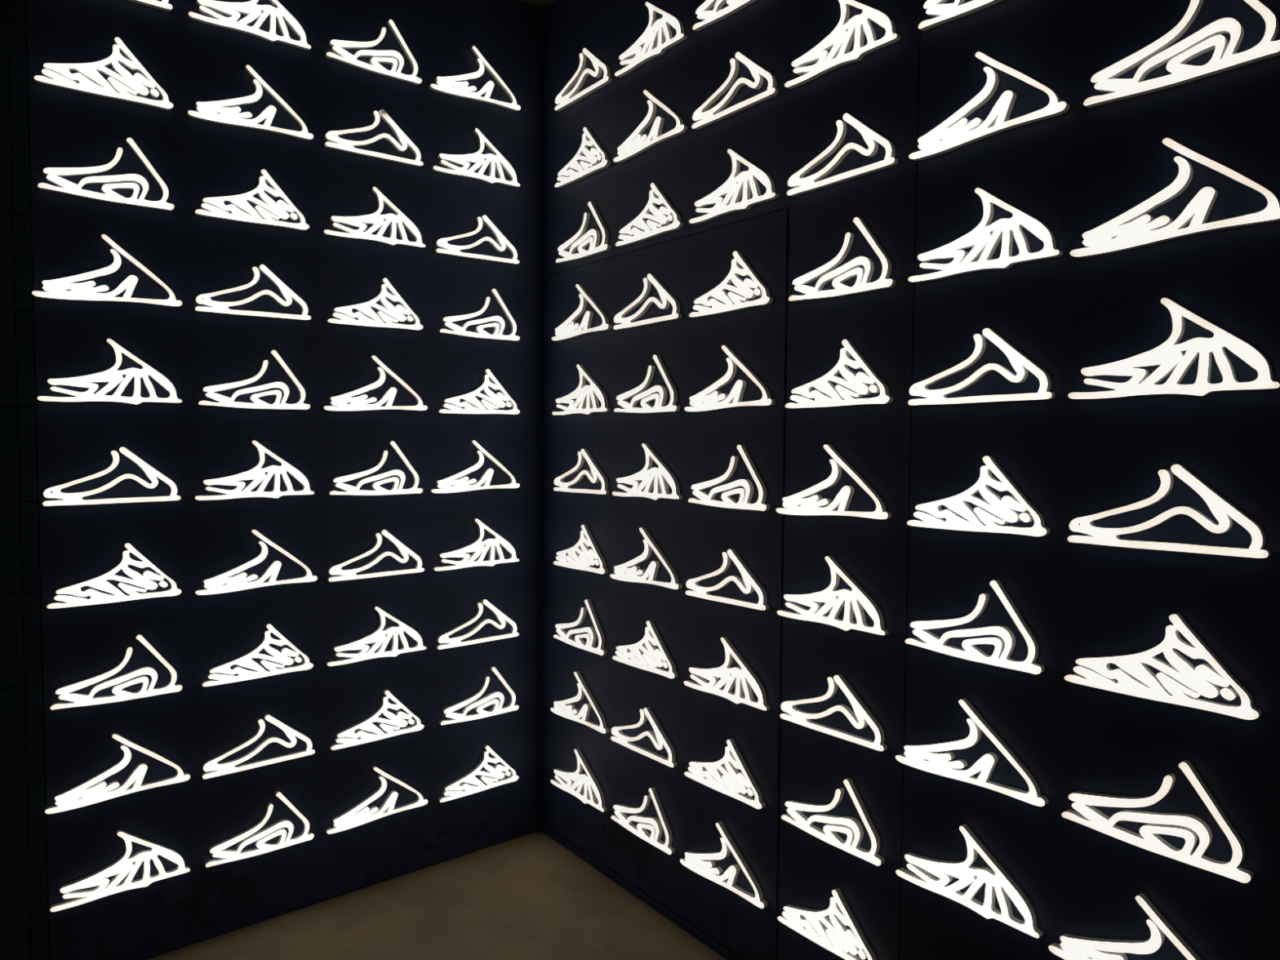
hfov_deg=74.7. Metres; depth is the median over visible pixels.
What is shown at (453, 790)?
sign
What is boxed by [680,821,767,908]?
sign
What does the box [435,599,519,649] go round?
sign
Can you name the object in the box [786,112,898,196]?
sign
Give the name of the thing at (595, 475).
sign
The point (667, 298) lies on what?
sign
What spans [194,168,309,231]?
sign
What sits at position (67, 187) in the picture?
sign
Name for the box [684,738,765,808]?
sign
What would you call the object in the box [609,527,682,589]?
sign
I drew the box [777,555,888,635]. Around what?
sign
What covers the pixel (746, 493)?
sign
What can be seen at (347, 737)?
sign
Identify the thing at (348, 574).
sign
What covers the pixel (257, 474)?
sign
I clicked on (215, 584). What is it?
sign
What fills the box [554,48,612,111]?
sign
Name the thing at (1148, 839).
sign
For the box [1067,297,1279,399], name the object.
shoe-shaped light
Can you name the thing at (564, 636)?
sign
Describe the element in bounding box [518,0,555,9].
ceiling
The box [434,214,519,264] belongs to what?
sign
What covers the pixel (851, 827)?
sign
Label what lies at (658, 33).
sign
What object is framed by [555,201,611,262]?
sign
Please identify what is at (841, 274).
sign
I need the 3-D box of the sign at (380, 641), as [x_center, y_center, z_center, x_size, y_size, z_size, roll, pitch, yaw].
[-0.846,0.492,2.708,0.327,0.171,0.017,-2,3,-38]
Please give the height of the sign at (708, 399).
0.179 m
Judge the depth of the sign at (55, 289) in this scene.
2.20 m
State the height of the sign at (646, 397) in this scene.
0.174 m
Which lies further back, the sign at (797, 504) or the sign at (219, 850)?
the sign at (219, 850)
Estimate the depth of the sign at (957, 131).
1.70 m
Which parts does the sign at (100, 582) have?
lozenge panel, dot panel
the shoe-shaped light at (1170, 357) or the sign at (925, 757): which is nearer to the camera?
the shoe-shaped light at (1170, 357)
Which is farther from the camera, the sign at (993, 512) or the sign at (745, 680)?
the sign at (745, 680)
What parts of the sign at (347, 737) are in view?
lozenge panel, dot panel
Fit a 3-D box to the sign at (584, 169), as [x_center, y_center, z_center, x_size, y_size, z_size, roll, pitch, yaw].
[-0.197,-1.097,2.823,0.017,0.158,0.308,-2,3,-38]
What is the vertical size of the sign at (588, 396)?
0.171 m
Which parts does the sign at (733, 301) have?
lozenge panel, dot panel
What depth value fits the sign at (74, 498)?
2.23 m
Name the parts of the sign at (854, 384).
lozenge panel, dot panel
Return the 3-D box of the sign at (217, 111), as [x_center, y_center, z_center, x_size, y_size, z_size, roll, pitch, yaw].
[-1.114,-1.096,2.413,0.337,0.179,0.017,-2,3,-38]
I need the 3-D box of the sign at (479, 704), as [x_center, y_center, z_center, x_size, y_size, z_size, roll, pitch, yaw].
[-0.562,0.750,2.948,0.304,0.174,0.017,-2,3,-38]
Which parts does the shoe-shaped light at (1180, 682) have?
lozenge panel, dot panel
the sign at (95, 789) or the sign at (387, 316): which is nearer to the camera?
the sign at (95, 789)
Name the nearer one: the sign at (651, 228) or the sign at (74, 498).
the sign at (74, 498)
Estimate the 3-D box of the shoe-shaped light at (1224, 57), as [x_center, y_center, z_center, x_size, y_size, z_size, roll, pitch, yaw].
[0.920,-0.765,1.431,0.017,0.174,0.304,-2,3,-38]
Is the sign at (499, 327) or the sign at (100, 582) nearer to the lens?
the sign at (100, 582)
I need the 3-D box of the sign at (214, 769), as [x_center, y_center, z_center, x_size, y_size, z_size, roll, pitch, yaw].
[-1.130,0.776,2.497,0.314,0.152,0.017,-2,3,-38]
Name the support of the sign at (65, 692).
attached to the wall at (46, 753)
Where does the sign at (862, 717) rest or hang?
attached to the wall at (1074, 171)
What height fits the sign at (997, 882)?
0.171 m
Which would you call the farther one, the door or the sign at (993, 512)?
the door
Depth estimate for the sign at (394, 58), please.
2.63 m
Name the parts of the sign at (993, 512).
lozenge panel, dot panel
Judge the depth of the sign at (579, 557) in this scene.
2.85 m
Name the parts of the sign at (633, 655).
lozenge panel, dot panel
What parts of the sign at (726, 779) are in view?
lozenge panel, dot panel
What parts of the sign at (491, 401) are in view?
lozenge panel, dot panel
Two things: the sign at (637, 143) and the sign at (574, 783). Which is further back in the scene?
the sign at (574, 783)
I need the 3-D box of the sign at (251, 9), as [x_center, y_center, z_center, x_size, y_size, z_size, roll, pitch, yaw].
[-1.112,-1.359,2.401,0.327,0.171,0.017,-2,3,-38]
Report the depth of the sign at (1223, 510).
1.44 m
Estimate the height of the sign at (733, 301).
0.158 m
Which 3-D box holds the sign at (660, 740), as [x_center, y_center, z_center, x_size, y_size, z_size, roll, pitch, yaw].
[0.009,0.783,2.631,0.017,0.152,0.314,-2,3,-38]
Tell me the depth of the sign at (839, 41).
1.96 m
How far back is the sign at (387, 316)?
2.67 m
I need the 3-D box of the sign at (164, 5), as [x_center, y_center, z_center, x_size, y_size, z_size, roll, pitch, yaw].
[-1.393,-1.342,2.178,0.314,0.152,0.017,-2,3,-38]
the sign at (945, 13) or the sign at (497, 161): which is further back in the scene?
the sign at (497, 161)
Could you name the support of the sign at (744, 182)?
attached to the wall at (1074, 171)
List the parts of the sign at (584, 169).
lozenge panel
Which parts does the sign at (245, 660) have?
lozenge panel, dot panel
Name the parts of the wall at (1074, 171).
wall panel, wall panel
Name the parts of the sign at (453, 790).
lozenge panel, dot panel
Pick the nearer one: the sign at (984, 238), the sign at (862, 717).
the sign at (984, 238)
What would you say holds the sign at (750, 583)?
attached to the door
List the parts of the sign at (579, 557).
lozenge panel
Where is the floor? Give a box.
[145,830,726,959]
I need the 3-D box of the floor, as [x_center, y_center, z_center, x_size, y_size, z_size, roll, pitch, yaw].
[-0.704,1.467,0.215,4.230,0.050,4.230,-2,3,-38]
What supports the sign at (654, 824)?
attached to the door
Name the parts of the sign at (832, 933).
lozenge panel, dot panel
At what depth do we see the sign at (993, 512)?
1.71 m
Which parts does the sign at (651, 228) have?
lozenge panel, dot panel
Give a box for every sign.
[31,234,182,306]
[33,36,173,110]
[36,338,182,404]
[37,137,174,211]
[42,446,181,506]
[44,733,190,813]
[46,542,182,608]
[49,634,182,710]
[49,830,190,911]
[128,0,172,11]
[186,64,313,140]
[187,0,311,50]
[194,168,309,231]
[194,264,311,320]
[194,440,314,500]
[194,528,317,595]
[197,350,310,409]
[201,622,313,686]
[201,713,315,779]
[204,791,314,867]
[322,186,426,248]
[322,355,427,411]
[324,19,422,84]
[324,109,423,166]
[324,765,427,834]
[325,605,426,666]
[326,277,423,330]
[327,528,424,582]
[328,440,422,495]
[329,688,424,750]
[428,45,520,111]
[429,440,519,493]
[431,128,519,187]
[432,518,519,571]
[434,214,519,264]
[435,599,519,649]
[437,368,519,414]
[438,288,519,341]
[438,744,519,802]
[439,666,519,725]
[550,671,608,733]
[550,748,607,812]
[551,284,612,341]
[551,364,610,415]
[553,448,609,494]
[553,524,608,573]
[553,599,607,655]
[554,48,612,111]
[554,127,610,187]
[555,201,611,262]
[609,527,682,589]
[610,706,677,767]
[610,786,675,854]
[612,443,682,499]
[612,620,678,678]
[613,89,687,163]
[613,273,681,329]
[613,355,679,413]
[614,1,687,77]
[615,182,683,246]
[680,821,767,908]
[683,636,770,711]
[684,345,775,411]
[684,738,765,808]
[685,548,769,610]
[688,148,778,224]
[688,250,773,317]
[688,444,769,511]
[691,51,778,129]
[692,0,756,31]
[775,444,891,519]
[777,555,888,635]
[777,888,876,959]
[779,674,887,751]
[781,777,884,866]
[784,0,901,88]
[785,339,893,408]
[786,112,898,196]
[788,217,896,301]
[895,698,1048,806]
[895,824,1043,938]
[905,579,1044,674]
[906,455,1050,536]
[907,187,1062,282]
[907,328,1055,405]
[908,51,1069,160]
[918,0,1003,31]
[1048,893,1201,959]
[1061,760,1253,883]
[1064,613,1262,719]
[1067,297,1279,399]
[1067,464,1271,558]
[1070,137,1279,257]
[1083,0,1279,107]
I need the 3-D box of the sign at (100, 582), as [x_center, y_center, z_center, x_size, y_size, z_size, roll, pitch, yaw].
[-1.405,0.249,2.251,0.308,0.158,0.017,-2,3,-38]
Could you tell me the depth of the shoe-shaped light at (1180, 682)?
1.45 m
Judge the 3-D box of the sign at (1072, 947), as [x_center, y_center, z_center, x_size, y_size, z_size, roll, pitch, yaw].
[0.907,0.836,1.504,0.017,0.179,0.337,-2,3,-38]
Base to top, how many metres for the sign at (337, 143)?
0.152 m
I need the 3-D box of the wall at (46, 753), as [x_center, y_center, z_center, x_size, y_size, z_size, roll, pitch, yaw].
[-1.999,-0.142,1.810,4.260,3.058,0.066,-2,3,-38]
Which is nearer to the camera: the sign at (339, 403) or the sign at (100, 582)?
the sign at (100, 582)
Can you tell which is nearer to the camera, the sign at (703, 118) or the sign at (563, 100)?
the sign at (703, 118)
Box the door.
[545,208,789,959]
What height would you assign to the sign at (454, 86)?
0.179 m
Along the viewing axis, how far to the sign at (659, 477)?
2.56 m
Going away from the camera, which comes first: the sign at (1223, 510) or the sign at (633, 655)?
the sign at (1223, 510)
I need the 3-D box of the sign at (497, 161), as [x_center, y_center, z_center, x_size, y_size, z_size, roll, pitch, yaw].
[-0.554,-1.108,2.858,0.327,0.171,0.017,-2,3,-38]
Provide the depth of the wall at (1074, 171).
1.69 m
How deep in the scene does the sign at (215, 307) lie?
2.43 m
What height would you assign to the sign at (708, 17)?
0.174 m
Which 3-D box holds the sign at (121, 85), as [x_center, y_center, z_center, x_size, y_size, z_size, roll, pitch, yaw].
[-1.394,-1.080,2.190,0.308,0.158,0.017,-2,3,-38]
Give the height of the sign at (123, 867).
0.171 m
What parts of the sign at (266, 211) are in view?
lozenge panel, dot panel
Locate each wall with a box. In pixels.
[0,0,543,959]
[541,0,1279,959]
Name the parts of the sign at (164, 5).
panel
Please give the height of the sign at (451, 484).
0.179 m
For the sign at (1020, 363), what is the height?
0.152 m
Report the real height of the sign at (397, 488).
0.174 m
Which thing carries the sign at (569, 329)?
attached to the door
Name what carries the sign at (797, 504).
attached to the wall at (1074, 171)
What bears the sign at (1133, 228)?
attached to the wall at (1074, 171)
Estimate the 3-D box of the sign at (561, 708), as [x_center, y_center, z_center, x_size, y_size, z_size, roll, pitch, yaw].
[-0.212,0.755,2.908,0.017,0.179,0.337,-2,3,-38]
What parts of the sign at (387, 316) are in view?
lozenge panel, dot panel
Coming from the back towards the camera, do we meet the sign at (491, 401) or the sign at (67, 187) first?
the sign at (491, 401)
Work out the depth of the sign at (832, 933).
2.05 m
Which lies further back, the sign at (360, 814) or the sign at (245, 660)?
the sign at (360, 814)
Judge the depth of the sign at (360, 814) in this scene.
2.72 m
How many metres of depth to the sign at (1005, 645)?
1.72 m
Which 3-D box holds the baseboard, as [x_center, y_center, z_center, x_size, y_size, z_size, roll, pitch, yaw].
[0.935,1.383,1.498,0.004,0.027,4.200,-2,3,-38]
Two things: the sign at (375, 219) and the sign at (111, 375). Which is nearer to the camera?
the sign at (111, 375)
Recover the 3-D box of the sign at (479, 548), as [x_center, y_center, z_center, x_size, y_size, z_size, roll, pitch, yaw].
[-0.566,0.219,2.918,0.327,0.171,0.017,-2,3,-38]
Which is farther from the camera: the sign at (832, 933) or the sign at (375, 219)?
the sign at (375, 219)
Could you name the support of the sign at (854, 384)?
attached to the wall at (1074, 171)
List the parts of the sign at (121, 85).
lozenge panel, dot panel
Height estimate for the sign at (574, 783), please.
0.171 m
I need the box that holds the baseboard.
[540,823,742,959]
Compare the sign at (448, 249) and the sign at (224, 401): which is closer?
the sign at (224, 401)

